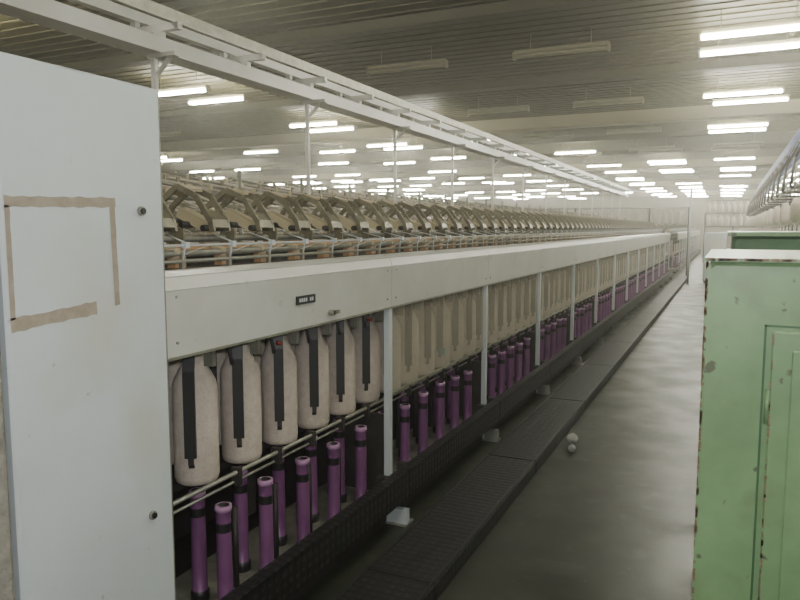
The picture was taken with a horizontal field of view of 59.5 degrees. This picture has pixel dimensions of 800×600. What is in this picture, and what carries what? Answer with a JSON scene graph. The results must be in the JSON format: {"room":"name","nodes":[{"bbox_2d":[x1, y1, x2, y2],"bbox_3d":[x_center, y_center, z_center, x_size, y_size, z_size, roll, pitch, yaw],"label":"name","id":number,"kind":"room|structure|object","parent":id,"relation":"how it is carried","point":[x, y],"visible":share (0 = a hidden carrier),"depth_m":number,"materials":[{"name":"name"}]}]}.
{"room":"textile factory","nodes":[
{"label":"textile factory","id":0,"kind":"room"},
{"bbox_2d":[162,174,446,228],"bbox_3d":[-9.541,-4.225,36.205,0.100,4.200,66.000,3,6,25],"label":"wall","id":1,"kind":"structure","parent":0,"point":[197,176],"depth_m":37.09,"materials":[{"name":"paint"}]},
{"bbox_2d":[0,0,799,199],"bbox_3d":[5.459,-5.641,29.028,33.000,0.115,66.000,3,6,25],"label":"ceiling","id":2,"kind":"structure","parent":0,"point":[640,33],"depth_m":11.55,"materials":[{"name":"beige paint"}]},
{"bbox_2d":[21,0,109,23],"bbox_3d":[-3.599,-3.223,7.512,1.280,0.325,0.124,3,6,25],"label":"fluorescent light fixture","id":3,"kind":"object","parent":2,"relation":"hanging from","point":[68,3],"visible":0.07,"depth_m":7.43,"materials":[{"name":"white metal"}]},
{"bbox_2d":[160,124,184,136],"bbox_3d":[-5.957,-4.260,17.606,1.280,0.325,0.124,3,6,25],"label":"fluorescent light fixture","id":4,"kind":"object","parent":2,"relation":"hanging from","point":[180,133],"visible":0.58,"depth_m":17.44,"materials":[{"name":"yellow metal"}]},
{"bbox_2d":[161,155,184,161],"bbox_3d":[-7.949,-4.931,24.127,1.280,0.325,0.124,3,6,25],"label":"fluorescent light fixture","id":5,"kind":"object","parent":2,"relation":"hanging from","point":[178,158],"visible":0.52,"depth_m":24.03,"materials":[{"name":"white plastic"}]},
{"bbox_2d":[159,73,210,96],"bbox_3d":[-3.791,-3.683,11.991,1.280,0.325,0.124,3,6,25],"label":"fluorescent light fixture","id":6,"kind":"object","parent":2,"relation":"hanging from","point":[203,88],"visible":0.71,"depth_m":11.92,"materials":[{"name":"white plastic"}]},
{"bbox_2d":[190,169,215,172],"bbox_3d":[-8.130,-5.413,28.822,1.280,0.325,0.124,3,6,25],"label":"fluorescent light fixture","id":7,"kind":"object","parent":2,"relation":"hanging from","point":[205,170],"visible":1,"depth_m":28.79,"materials":[{"name":"white plastic"}]},
{"bbox_2d":[202,176,225,178],"bbox_3d":[-8.697,-5.813,32.706,1.280,0.325,0.124,3,6,25],"label":"fluorescent light fixture","id":8,"kind":"object","parent":2,"relation":"hanging from","point":[223,177],"visible":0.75,"depth_m":32.59,"materials":[{"name":"white plastic"}]},
{"bbox_2d":[188,83,247,105],"bbox_3d":[-3.335,-3.763,12.768,1.280,0.325,0.124,3,6,25],"label":"fluorescent light fixture","id":9,"kind":"object","parent":2,"relation":"hanging from","point":[194,101],"visible":0.91,"depth_m":12.74,"materials":[{"name":"white plastic"}]},
{"bbox_2d":[221,160,249,168],"bbox_3d":[-6.362,-5.228,27.013,1.280,0.325,0.124,3,6,25],"label":"fluorescent light fixture","id":10,"kind":"object","parent":2,"relation":"hanging from","point":[243,165],"visible":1,"depth_m":26.95,"materials":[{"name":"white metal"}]},
{"bbox_2d":[234,162,261,170],"bbox_3d":[-6.040,-5.314,27.852,1.280,0.325,0.124,3,6,25],"label":"fluorescent light fixture","id":11,"kind":"object","parent":2,"relation":"hanging from","point":[250,168],"visible":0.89,"depth_m":27.78,"materials":[{"name":"white plastic"}]},
{"bbox_2d":[241,172,262,177],"bbox_3d":[-6.763,-5.721,31.809,1.280,0.325,0.124,3,6,25],"label":"fluorescent light fixture","id":12,"kind":"object","parent":2,"relation":"hanging from","point":[258,175],"visible":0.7,"depth_m":31.75,"materials":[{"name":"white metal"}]},
{"bbox_2d":[244,146,279,153],"bbox_3d":[-4.235,-4.652,21.417,1.280,0.325,0.124,3,6,25],"label":"fluorescent light fixture","id":13,"kind":"object","parent":2,"relation":"hanging from","point":[277,149],"visible":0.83,"depth_m":21.37,"materials":[{"name":"white plastic"}]},
{"bbox_2d":[292,170,317,177],"bbox_3d":[-4.302,-5.705,31.655,1.280,0.325,0.124,3,6,25],"label":"fluorescent light fixture","id":14,"kind":"object","parent":2,"relation":"hanging from","point":[297,175],"visible":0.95,"depth_m":31.68,"materials":[{"name":"white plastic"}]},
{"bbox_2d":[289,111,339,127],"bbox_3d":[-1.932,-4.069,15.739,1.280,0.325,0.124,3,6,25],"label":"fluorescent light fixture","id":15,"kind":"object","parent":2,"relation":"hanging from","point":[335,121],"visible":0.95,"depth_m":15.67,"materials":[{"name":"white plastic"}]},
{"bbox_2d":[304,144,342,150],"bbox_3d":[-2.252,-4.558,20.497,1.280,0.325,0.124,3,6,25],"label":"fluorescent light fixture","id":16,"kind":"object","parent":2,"relation":"hanging from","point":[329,146],"visible":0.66,"depth_m":20.44,"materials":[{"name":"yellow metal"}]},
{"bbox_2d":[310,119,355,132],"bbox_3d":[-1.622,-4.155,16.583,1.280,0.325,0.124,3,6,25],"label":"fluorescent light fixture","id":17,"kind":"object","parent":2,"relation":"hanging from","point":[353,127],"visible":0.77,"depth_m":16.54,"materials":[{"name":"white plastic"}]},
{"bbox_2d":[318,155,349,164],"bbox_3d":[-2.374,-5.037,25.164,1.280,0.325,0.124,3,6,25],"label":"fluorescent light fixture","id":18,"kind":"object","parent":2,"relation":"hanging from","point":[347,161],"visible":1,"depth_m":25.14,"materials":[{"name":"white plastic"}]},
{"bbox_2d":[319,142,356,153],"bbox_3d":[-1.887,-4.642,21.315,1.280,0.325,0.124,3,6,25],"label":"fluorescent light fixture","id":19,"kind":"object","parent":2,"relation":"hanging from","point":[349,149],"visible":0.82,"depth_m":21.31,"materials":[{"name":"white plastic"}]},
{"bbox_2d":[331,179,353,181],"bbox_3d":[-2.837,-6.007,34.598,1.280,0.325,0.124,3,6,25],"label":"fluorescent light fixture","id":20,"kind":"object","parent":2,"relation":"hanging from","point":[335,179],"visible":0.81,"depth_m":34.59,"materials":[{"name":"white plastic"}]},
{"bbox_2d":[54,0,636,71],"bbox_3d":[-3.374,-3.577,10.198,33.000,0.140,0.200,3,6,25],"label":"ceiling beam","id":21,"kind":"structure","parent":2,"relation":"attached to","point":[511,8],"depth_m":8.64,"materials":[{"name":"grey metal"}]},
{"bbox_2d":[335,173,361,175],"bbox_3d":[-2.279,-5.608,30.717,1.280,0.325,0.124,3,6,25],"label":"fluorescent light fixture","id":22,"kind":"object","parent":2,"relation":"hanging from","point":[350,174],"visible":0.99,"depth_m":30.67,"materials":[{"name":"white plastic"}]},
{"bbox_2d":[368,189,386,190],"bbox_3d":[-1.365,-6.885,43.135,1.280,0.325,0.124,3,6,25],"label":"fluorescent light fixture","id":23,"kind":"object","parent":2,"relation":"hanging from","point":[369,189],"visible":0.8,"depth_m":43.09,"materials":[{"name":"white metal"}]},
{"bbox_2d":[367,182,388,186],"bbox_3d":[-1.204,-6.404,38.450,1.280,0.325,0.124,3,6,25],"label":"fluorescent light fixture","id":24,"kind":"object","parent":2,"relation":"hanging from","point":[371,182],"visible":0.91,"depth_m":38.38,"materials":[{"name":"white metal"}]},
{"bbox_2d":[369,178,392,180],"bbox_3d":[-0.894,-5.915,33.697,1.280,0.325,0.124,3,6,25],"label":"fluorescent light fixture","id":25,"kind":"object","parent":2,"relation":"hanging from","point":[370,178],"visible":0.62,"depth_m":33.68,"materials":[{"name":"white plastic"}]},
{"bbox_2d":[366,140,408,147],"bbox_3d":[-0.354,-4.467,19.617,1.280,0.325,0.124,3,6,25],"label":"fluorescent light fixture","id":26,"kind":"object","parent":2,"relation":"hanging from","point":[374,144],"visible":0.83,"depth_m":19.61,"materials":[{"name":"white plastic"}]},
{"bbox_2d":[370,158,404,162],"bbox_3d":[-0.436,-4.945,24.265,1.280,0.325,0.124,3,6,25],"label":"fluorescent light fixture","id":27,"kind":"object","parent":2,"relation":"hanging from","point":[390,159],"visible":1,"depth_m":24.25,"materials":[{"name":"white metal"}]},
{"bbox_2d":[383,160,416,164],"bbox_3d":[-0.005,-5.026,25.053,1.280,0.325,0.124,3,6,25],"label":"fluorescent light fixture","id":28,"kind":"object","parent":2,"relation":"hanging from","point":[407,161],"visible":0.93,"depth_m":24.97,"materials":[{"name":"white plastic"}]},
{"bbox_2d":[383,138,424,150],"bbox_3d":[0.110,-4.547,20.390,1.280,0.325,0.124,3,6,25],"label":"fluorescent light fixture","id":29,"kind":"object","parent":2,"relation":"hanging from","point":[385,148],"visible":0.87,"depth_m":20.32,"materials":[{"name":"white plastic"}]},
{"bbox_2d":[366,45,447,75],"bbox_3d":[0.089,-3.498,10.191,1.280,0.325,0.124,3,6,25],"label":"fluorescent light fixture","id":30,"kind":"object","parent":2,"relation":"hanging from","point":[436,63],"visible":1,"depth_m":10.17,"materials":[{"name":"white metal"}]},
{"bbox_2d":[402,186,421,189],"bbox_3d":[0.746,-6.784,42.156,1.280,0.325,0.124,3,6,25],"label":"fluorescent light fixture","id":31,"kind":"object","parent":2,"relation":"hanging from","point":[418,188],"visible":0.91,"depth_m":42.10,"materials":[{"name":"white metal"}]},
{"bbox_2d":[405,180,427,185],"bbox_3d":[0.887,-6.304,37.480,1.280,0.325,0.124,3,6,25],"label":"fluorescent light fixture","id":32,"kind":"object","parent":2,"relation":"hanging from","point":[423,183],"visible":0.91,"depth_m":37.43,"materials":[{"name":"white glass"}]},
{"bbox_2d":[410,176,435,179],"bbox_3d":[1.062,-5.822,32.789,1.280,0.325,0.124,3,6,25],"label":"fluorescent light fixture","id":33,"kind":"object","parent":2,"relation":"hanging from","point":[429,176],"visible":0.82,"depth_m":32.74,"materials":[{"name":"white plastic"}]},
{"bbox_2d":[428,165,457,172],"bbox_3d":[1.756,-5.416,28.846,1.280,0.325,0.124,3,6,25],"label":"fluorescent light fixture","id":34,"kind":"object","parent":2,"relation":"hanging from","point":[433,170],"visible":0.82,"depth_m":28.87,"materials":[{"name":"white plastic"}]},
{"bbox_2d":[430,150,466,159],"bbox_3d":[1.623,-4.847,23.309,1.280,0.325,0.124,3,6,25],"label":"fluorescent light fixture","id":35,"kind":"object","parent":2,"relation":"hanging from","point":[437,157],"visible":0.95,"depth_m":23.31,"materials":[{"name":"white plastic"}]},
{"bbox_2d":[442,182,464,184],"bbox_3d":[2.798,-6.213,36.594,1.280,0.325,0.124,3,6,25],"label":"fluorescent light fixture","id":36,"kind":"object","parent":2,"relation":"hanging from","point":[442,182],"visible":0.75,"depth_m":36.52,"materials":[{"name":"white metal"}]},
{"bbox_2d":[458,176,484,179],"bbox_3d":[3.354,-5.814,32.714,1.280,0.325,0.124,3,6,25],"label":"fluorescent light fixture","id":37,"kind":"object","parent":2,"relation":"hanging from","point":[483,177],"visible":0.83,"depth_m":32.70,"materials":[{"name":"white plastic"}]},
{"bbox_2d":[160,52,799,118],"bbox_3d":[-1.641,-3.957,13.895,33.000,0.140,0.200,3,6,25],"label":"ceiling beam","id":38,"kind":"structure","parent":2,"relation":"attached to","point":[786,58],"depth_m":11.90,"materials":[{"name":"grey metal"}]},
{"bbox_2d":[161,99,799,152],"bbox_3d":[0.218,-4.297,17.869,33.000,0.275,0.400,3,6,25],"label":"ceiling beam","id":39,"kind":"structure","parent":2,"relation":"attached to","point":[792,107],"depth_m":16.27,"materials":[{"name":"grey metal"}]},
{"bbox_2d":[161,125,799,163],"bbox_3d":[1.909,-4.735,21.468,33.000,0.140,0.200,3,6,25],"label":"ceiling beam","id":40,"kind":"structure","parent":2,"relation":"attached to","point":[789,128],"depth_m":20.26,"materials":[{"name":"grey metal"}]},
{"bbox_2d":[175,143,788,173],"bbox_3d":[3.684,-5.125,25.254,33.000,0.140,0.200,3,6,25],"label":"ceiling beam","id":41,"kind":"structure","parent":2,"relation":"attached to","point":[779,145],"depth_m":25.63,"materials":[{"name":"grey metal"}]},
{"bbox_2d":[475,185,496,188],"bbox_3d":[5.059,-6.680,41.143,1.280,0.325,0.124,3,6,25],"label":"fluorescent light fixture","id":42,"kind":"object","parent":2,"relation":"hanging from","point":[479,187],"visible":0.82,"depth_m":41.16,"materials":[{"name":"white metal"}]},
{"bbox_2d":[482,178,506,183],"bbox_3d":[4.796,-6.117,35.667,1.280,0.325,0.124,3,6,25],"label":"fluorescent light fixture","id":43,"kind":"object","parent":2,"relation":"hanging from","point":[486,181],"visible":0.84,"depth_m":35.67,"materials":[{"name":"white plastic"}]},
{"bbox_2d":[216,156,778,182],"bbox_3d":[5.543,-5.465,29.228,33.000,0.275,0.400,3,6,25],"label":"ceiling beam","id":44,"kind":"structure","parent":2,"relation":"attached to","point":[770,160],"depth_m":29.55,"materials":[{"name":"grey metal"}]},
{"bbox_2d":[466,96,529,115],"bbox_3d":[1.947,-3.884,13.939,1.280,0.325,0.124,3,6,25],"label":"fluorescent light fixture","id":45,"kind":"object","parent":2,"relation":"hanging from","point":[521,107],"visible":1,"depth_m":13.92,"materials":[{"name":"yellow metal"}]},
{"bbox_2d":[503,173,531,176],"bbox_3d":[5.169,-5.626,30.884,1.280,0.325,0.124,3,6,25],"label":"fluorescent light fixture","id":46,"kind":"object","parent":2,"relation":"hanging from","point":[529,174],"visible":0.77,"depth_m":30.88,"materials":[{"name":"white plastic"}]},
{"bbox_2d":[264,165,772,184],"bbox_3d":[7.234,-5.903,32.827,33.000,0.140,0.200,3,6,25],"label":"ceiling beam","id":47,"kind":"structure","parent":2,"relation":"attached to","point":[766,166],"depth_m":33.73,"materials":[{"name":"grey metal"}]},
{"bbox_2d":[526,176,552,181],"bbox_3d":[6.910,-6.017,34.687,1.280,0.325,0.124,3,6,25],"label":"fluorescent light fixture","id":48,"kind":"object","parent":2,"relation":"hanging from","point":[531,180],"visible":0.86,"depth_m":34.67,"materials":[{"name":"white plastic"}]},
{"bbox_2d":[522,129,572,138],"bbox_3d":[3.734,-4.272,17.721,1.280,0.325,0.124,3,6,25],"label":"fluorescent light fixture","id":49,"kind":"object","parent":2,"relation":"hanging from","point":[563,134],"visible":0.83,"depth_m":17.69,"materials":[{"name":"yellow metal"}]},
{"bbox_2d":[304,172,797,187],"bbox_3d":[9.009,-6.293,36.614,33.000,0.140,0.200,3,6,25],"label":"ceiling beam","id":50,"kind":"structure","parent":2,"relation":"attached to","point":[753,174],"depth_m":36.82,"materials":[{"name":"grey metal"}]},
{"bbox_2d":[512,26,610,60],"bbox_3d":[2.119,-3.401,9.250,1.280,0.325,0.124,3,6,25],"label":"fluorescent light fixture","id":51,"kind":"object","parent":2,"relation":"hanging from","point":[583,47],"visible":1,"depth_m":9.22,"materials":[{"name":"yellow metal"}]},
{"bbox_2d":[345,178,798,192],"bbox_3d":[10.868,-6.633,40.588,33.000,0.275,0.400,3,6,25],"label":"ceiling beam","id":52,"kind":"structure","parent":2,"relation":"attached to","point":[752,181],"depth_m":41.12,"materials":[{"name":"grey metal"}]},
{"bbox_2d":[554,144,596,154],"bbox_3d":[5.401,-4.667,21.557,1.280,0.325,0.124,3,6,25],"label":"fluorescent light fixture","id":53,"kind":"object","parent":2,"relation":"hanging from","point":[588,150],"visible":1,"depth_m":21.54,"materials":[{"name":"white plastic"}]},
{"bbox_2d":[560,147,601,156],"bbox_3d":[5.784,-4.750,22.367,1.280,0.325,0.124,3,6,25],"label":"fluorescent light fixture","id":54,"kind":"object","parent":2,"relation":"hanging from","point":[584,154],"visible":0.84,"depth_m":22.32,"materials":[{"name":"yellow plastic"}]},
{"bbox_2d":[379,183,798,193],"bbox_3d":[12.643,-7.090,44.367,33.000,0.140,0.200,3,6,25],"label":"ceiling beam","id":55,"kind":"structure","parent":2,"relation":"attached to","point":[793,183],"depth_m":43.52,"materials":[{"name":"grey metal"}]},
{"bbox_2d":[409,186,789,195],"bbox_3d":[14.334,-7.460,47.974,33.000,0.140,0.200,3,6,25],"label":"ceiling beam","id":56,"kind":"structure","parent":2,"relation":"attached to","point":[636,190],"depth_m":48.89,"materials":[{"name":"grey metal"}]},
{"bbox_2d":[585,155,621,164],"bbox_3d":[7.330,-5.049,25.272,1.280,0.325,0.124,3,6,25],"label":"fluorescent light fixture","id":57,"kind":"object","parent":2,"relation":"hanging from","point":[601,162],"visible":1,"depth_m":25.23,"materials":[{"name":"yellow metal"}]},
{"bbox_2d":[586,158,621,166],"bbox_3d":[7.624,-5.136,26.124,1.280,0.325,0.124,3,6,25],"label":"fluorescent light fixture","id":58,"kind":"object","parent":2,"relation":"hanging from","point":[602,165],"visible":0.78,"depth_m":26.10,"materials":[{"name":"white plastic"}]},
{"bbox_2d":[412,189,796,199],"bbox_3d":[16.024,-7.764,51.587,33.000,0.275,0.400,3,6,25],"label":"ceiling beam","id":59,"kind":"structure","parent":2,"relation":"attached to","point":[678,193],"depth_m":51.67,"materials":[{"name":"grey metal"}]},
{"bbox_2d":[572,86,643,107],"bbox_3d":[3.874,-3.792,13.046,1.280,0.325,0.124,3,6,25],"label":"fluorescent light fixture","id":60,"kind":"object","parent":2,"relation":"hanging from","point":[630,99],"visible":1,"depth_m":13.02,"materials":[{"name":"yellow metal"}]},
{"bbox_2d":[605,170,636,172],"bbox_3d":[9.154,-5.436,29.036,1.280,0.325,0.124,3,6,25],"label":"fluorescent light fixture","id":61,"kind":"object","parent":2,"relation":"hanging from","point":[608,171],"visible":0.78,"depth_m":29.01,"materials":[{"name":"white plastic"}]},
{"bbox_2d":[608,169,639,174],"bbox_3d":[9.541,-5.519,29.844,1.280,0.325,0.124,3,6,25],"label":"fluorescent light fixture","id":62,"kind":"object","parent":2,"relation":"hanging from","point":[633,169],"visible":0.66,"depth_m":29.78,"materials":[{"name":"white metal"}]},
{"bbox_2d":[615,176,643,179],"bbox_3d":[10.794,-5.831,32.885,1.280,0.325,0.124,3,6,25],"label":"fluorescent light fixture","id":63,"kind":"object","parent":2,"relation":"hanging from","point":[616,178],"visible":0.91,"depth_m":32.86,"materials":[{"name":"white plastic"}]},
{"bbox_2d":[606,124,661,134],"bbox_3d":[5.626,-4.182,16.843,1.280,0.325,0.124,3,6,25],"label":"fluorescent light fixture","id":64,"kind":"object","parent":2,"relation":"hanging from","point":[653,129],"visible":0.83,"depth_m":16.81,"materials":[{"name":"yellow metal"}]},
{"bbox_2d":[630,180,655,183],"bbox_3d":[12.687,-6.215,36.617,1.280,0.325,0.124,3,6,25],"label":"fluorescent light fixture","id":65,"kind":"object","parent":2,"relation":"hanging from","point":[634,182],"visible":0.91,"depth_m":36.58,"materials":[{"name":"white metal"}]},
{"bbox_2d":[629,138,674,151],"bbox_3d":[7.420,-4.570,20.621,1.280,0.325,0.124,3,6,25],"label":"fluorescent light fixture","id":66,"kind":"object","parent":2,"relation":"hanging from","point":[637,148],"visible":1,"depth_m":20.59,"materials":[{"name":"yellow metal"}]},
{"bbox_2d":[638,142,682,153],"bbox_3d":[7.945,-4.647,21.365,1.280,0.325,0.124,3,6,25],"label":"fluorescent light fixture","id":67,"kind":"object","parent":2,"relation":"hanging from","point":[677,149],"visible":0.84,"depth_m":21.34,"materials":[{"name":"yellow metal"}]},
{"bbox_2d":[647,154,685,162],"bbox_3d":[9.275,-4.956,24.370,1.280,0.325,0.124,3,6,25],"label":"fluorescent light fixture","id":68,"kind":"object","parent":2,"relation":"hanging from","point":[678,159],"visible":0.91,"depth_m":24.33,"materials":[{"name":"white plastic"}]},
{"bbox_2d":[649,155,687,164],"bbox_3d":[9.655,-5.039,25.181,1.280,0.325,0.124,3,6,25],"label":"fluorescent light fixture","id":69,"kind":"object","parent":2,"relation":"hanging from","point":[683,162],"visible":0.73,"depth_m":25.17,"materials":[{"name":"white plastic"}]},
{"bbox_2d":[659,168,692,171],"bbox_3d":[11.086,-5.343,28.140,1.280,0.325,0.124,3,6,25],"label":"fluorescent light fixture","id":70,"kind":"object","parent":2,"relation":"hanging from","point":[667,169],"visible":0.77,"depth_m":28.09,"materials":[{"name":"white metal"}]},
{"bbox_2d":[661,169,694,172],"bbox_3d":[11.487,-5.426,28.942,1.280,0.325,0.124,3,6,25],"label":"fluorescent light fixture","id":71,"kind":"object","parent":2,"relation":"hanging from","point":[693,169],"visible":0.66,"depth_m":28.92,"materials":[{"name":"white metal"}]},
{"bbox_2d":[665,172,694,177],"bbox_3d":[12.782,-5.737,31.963,1.280,0.325,0.124,3,6,25],"label":"fluorescent light fixture","id":72,"kind":"object","parent":2,"relation":"hanging from","point":[689,175],"visible":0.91,"depth_m":31.92,"materials":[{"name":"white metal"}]},
{"bbox_2d":[673,181,699,183],"bbox_3d":[14.630,-6.122,35.715,1.280,0.325,0.124,3,6,25],"label":"fluorescent light fixture","id":73,"kind":"object","parent":2,"relation":"hanging from","point":[674,181],"visible":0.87,"depth_m":35.70,"materials":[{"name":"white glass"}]},
{"bbox_2d":[681,189,702,190],"bbox_3d":[18.074,-6.906,43.338,1.280,0.325,0.124,3,6,25],"label":"fluorescent light fixture","id":74,"kind":"object","parent":2,"relation":"hanging from","point":[681,189],"visible":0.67,"depth_m":43.26,"materials":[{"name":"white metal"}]},
{"bbox_2d":[720,187,743,190],"bbox_3d":[20.117,-6.809,42.390,1.280,0.325,0.124,3,6,25],"label":"fluorescent light fixture","id":75,"kind":"object","parent":2,"relation":"hanging from","point":[739,188],"visible":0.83,"depth_m":42.31,"materials":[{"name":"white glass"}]},
{"bbox_2d":[713,151,755,160],"bbox_3d":[11.217,-4.863,23.469,1.280,0.325,0.124,3,6,25],"label":"fluorescent light fixture","id":76,"kind":"object","parent":2,"relation":"hanging from","point":[729,157],"visible":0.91,"depth_m":23.48,"materials":[{"name":"white plastic"}]},
{"bbox_2d":[711,138,759,150],"bbox_3d":[9.812,-4.558,20.499,1.280,0.325,0.124,3,6,25],"label":"fluorescent light fixture","id":77,"kind":"object","parent":2,"relation":"hanging from","point":[757,146],"visible":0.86,"depth_m":20.46,"materials":[{"name":"white metal"}]},
{"bbox_2d":[715,154,755,162],"bbox_3d":[11.621,-4.946,24.270,1.280,0.325,0.124,3,6,25],"label":"fluorescent light fixture","id":78,"kind":"object","parent":2,"relation":"hanging from","point":[736,160],"visible":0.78,"depth_m":24.23,"materials":[{"name":"white metal"}]},
{"bbox_2d":[719,170,751,176],"bbox_3d":[14.856,-5.638,31.001,1.280,0.325,0.124,3,6,25],"label":"fluorescent light fixture","id":79,"kind":"object","parent":2,"relation":"hanging from","point":[725,174],"visible":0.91,"depth_m":30.99,"materials":[{"name":"white plastic"}]},
{"bbox_2d":[721,170,751,177],"bbox_3d":[15.285,-5.719,31.790,1.280,0.325,0.124,3,6,25],"label":"fluorescent light fixture","id":80,"kind":"object","parent":2,"relation":"hanging from","point":[746,170],"visible":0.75,"depth_m":31.74,"materials":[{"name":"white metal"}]},
{"bbox_2d":[707,125,766,133],"bbox_3d":[8.046,-4.168,16.708,1.280,0.325,0.124,3,6,25],"label":"fluorescent light fixture","id":81,"kind":"object","parent":2,"relation":"hanging from","point":[761,128],"visible":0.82,"depth_m":16.68,"materials":[{"name":"white plastic"}]},
{"bbox_2d":[719,166,755,169],"bbox_3d":[13.119,-5.247,27.197,1.280,0.325,0.124,3,6,25],"label":"fluorescent light fixture","id":82,"kind":"object","parent":2,"relation":"hanging from","point":[727,167],"visible":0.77,"depth_m":27.15,"materials":[{"name":"white plastic"}]},
{"bbox_2d":[707,118,768,128],"bbox_3d":[7.668,-4.085,15.895,1.280,0.325,0.124,3,6,25],"label":"fluorescent light fixture","id":83,"kind":"object","parent":2,"relation":"hanging from","point":[766,122],"visible":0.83,"depth_m":15.87,"materials":[{"name":"white plastic"}]},
{"bbox_2d":[720,168,755,171],"bbox_3d":[13.520,-5.329,27.998,1.280,0.325,0.124,3,6,25],"label":"fluorescent light fixture","id":84,"kind":"object","parent":2,"relation":"hanging from","point":[751,168],"visible":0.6,"depth_m":28.00,"materials":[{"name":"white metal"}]},
{"bbox_2d":[702,75,784,98],"bbox_3d":[5.921,-3.694,12.096,1.280,0.325,0.124,3,6,25],"label":"fluorescent light fixture","id":85,"kind":"object","parent":2,"relation":"hanging from","point":[767,90],"visible":1,"depth_m":12.07,"materials":[{"name":"white plastic"}]},
{"bbox_2d":[698,2,799,41],"bbox_3d":[4.230,-3.301,8.271,1.280,0.325,0.124,3,6,25],"label":"fluorescent light fixture","id":86,"kind":"object","parent":2,"relation":"hanging from","point":[784,26],"visible":1,"depth_m":8.29,"materials":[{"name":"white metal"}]},
{"bbox_2d":[698,31,799,57],"bbox_3d":[4.577,-3.386,9.097,1.280,0.325,0.124,3,6,25],"label":"fluorescent light fixture","id":87,"kind":"object","parent":2,"relation":"hanging from","point":[793,43],"visible":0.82,"depth_m":9.10,"materials":[{"name":"white metal"}]},
{"bbox_2d":[712,84,789,106],"bbox_3d":[6.428,-3.771,12.849,1.280,0.325,0.124,3,6,25],"label":"fluorescent light fixture","id":88,"kind":"object","parent":2,"relation":"hanging from","point":[775,97],"visible":0.96,"depth_m":12.83,"materials":[{"name":"white plastic"}]},
{"bbox_2d":[174,248,729,599],"bbox_3d":[5.459,-1.371,29.467,33.000,0.100,66.000,3,6,25],"label":"floor","id":89,"kind":"structure","parent":0,"point":[612,517],"depth_m":4.19,"materials":[{"name":"concrete"}]},
{"bbox_2d":[0,352,14,599],"bbox_3d":[-1.279,-0.647,1.482,0.480,4.184,0.512,3,6,25],"label":"pillar","id":90,"kind":"structure","parent":89,"relation":"on","point":[7,590],"depth_m":1.71,"materials":[{"name":"paint"}]},
{"bbox_2d":[0,0,629,232],"bbox_3d":[2.365,-1.132,12.474,0.420,2.900,24.300,3,6,25],"label":"track","id":91,"kind":"object","parent":89,"relation":"on","point":[149,40],"visible":0.93,"depth_m":5.16,"materials":[{"name":"grey metal"}]},
{"bbox_2d":[164,204,505,243],"bbox_3d":[-1.520,-0.872,14.108,2.512,2.050,22.065,3,6,25],"label":"frame","id":92,"kind":"object","parent":89,"relation":"on","point":[191,231],"visible":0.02,"depth_m":11.56,"materials":[{"name":"beige metal"}]},
{"bbox_2d":[0,52,672,599],"bbox_3d":[2.649,-0.673,12.174,2.512,2.050,22.065,3,6,25],"label":"machine","id":93,"kind":"object","parent":89,"relation":"on","point":[153,389],"visible":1,"depth_m":2.83,"materials":[{"name":"grey metal"}]},
{"bbox_2d":[332,276,686,599],"bbox_3d":[4.065,0.355,11.743,0.335,0.092,22.745,3,6,25],"label":"floor grate","id":94,"kind":"object","parent":89,"relation":"on","point":[426,557],"visible":0.99,"depth_m":4.03,"materials":[{"name":"black metal"}]},
{"bbox_2d":[566,433,577,443],"bbox_3d":[1.281,1.030,5.217,0.087,0.083,0.090,3,6,25],"label":"cotton lint wad","id":95,"kind":"object","parent":89,"relation":"on","point":[572,438],"visible":1,"depth_m":5.19,"materials":[{"name":"grey fabric"}]},
{"bbox_2d":[568,444,575,451],"bbox_3d":[1.232,1.063,5.023,0.054,0.058,0.056,3,6,25],"label":"cotton lint wad","id":96,"kind":"object","parent":89,"relation":"on","point":[571,448],"visible":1,"depth_m":5.00,"materials":[{"name":"grey fabric"}]},
{"bbox_2d":[541,207,689,275],"bbox_3d":[7.381,-2.071,24.500,5.068,2.309,0.180,3,6,25],"label":"storage rack","id":97,"kind":"object","parent":89,"relation":"on","point":[646,217],"visible":0.51,"depth_m":23.76,"materials":[{"name":"grey metal"}]},
{"bbox_2d":[609,217,700,272],"bbox_3d":[13.330,-3.016,34.958,2.512,2.050,21.520,3,6,25],"label":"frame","id":98,"kind":"object","parent":89,"relation":"on","point":[678,239],"visible":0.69,"depth_m":27.38,"materials":[{"name":"white metal"}]},
{"bbox_2d":[686,188,692,284],"bbox_3d":[8.198,-1.796,19.820,0.118,2.720,0.400,3,6,25],"label":"signal post","id":99,"kind":"object","parent":89,"relation":"on","point":[691,189],"visible":1,"depth_m":19.80,"materials":[{"name":"white metal"}]},
{"bbox_2d":[702,232,726,282],"bbox_3d":[9.339,-1.265,20.765,0.600,1.470,0.830,3,6,25],"label":"cabinet","id":100,"kind":"object","parent":89,"relation":"on","point":[712,240],"visible":0.51,"depth_m":20.41,"materials":[{"name":"white metal"}]},
{"bbox_2d":[691,249,799,599],"bbox_3d":[1.728,0.622,2.182,1.468,1.516,0.940,3,6,25],"label":"cabinet","id":101,"kind":"object","parent":89,"relation":"on","point":[747,524],"visible":1,"depth_m":2.00,"materials":[{"name":"metal"}]},
{"bbox_2d":[702,199,799,261],"bbox_3d":[17.027,-3.106,31.630,6.068,2.909,0.180,3,6,25],"label":"storage rack","id":102,"kind":"object","parent":89,"relation":"on","point":[707,220],"visible":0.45,"depth_m":32.36,"materials":[{"name":"grey metal"}]},
{"bbox_2d":[728,128,799,249],"bbox_3d":[8.784,-1.875,16.698,1.719,3.514,30.120,3,6,25],"label":"machine","id":103,"kind":"object","parent":89,"relation":"on","point":[780,211],"visible":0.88,"depth_m":10.26,"materials":[{"name":"paint"}]},
{"bbox_2d":[454,194,799,247],"bbox_3d":[19.426,-6.573,59.043,33.000,4.200,0.100,3,6,25],"label":"wall","id":104,"kind":"structure","parent":0,"point":[699,204],"depth_m":57.72,"materials":[{"name":"paint"}]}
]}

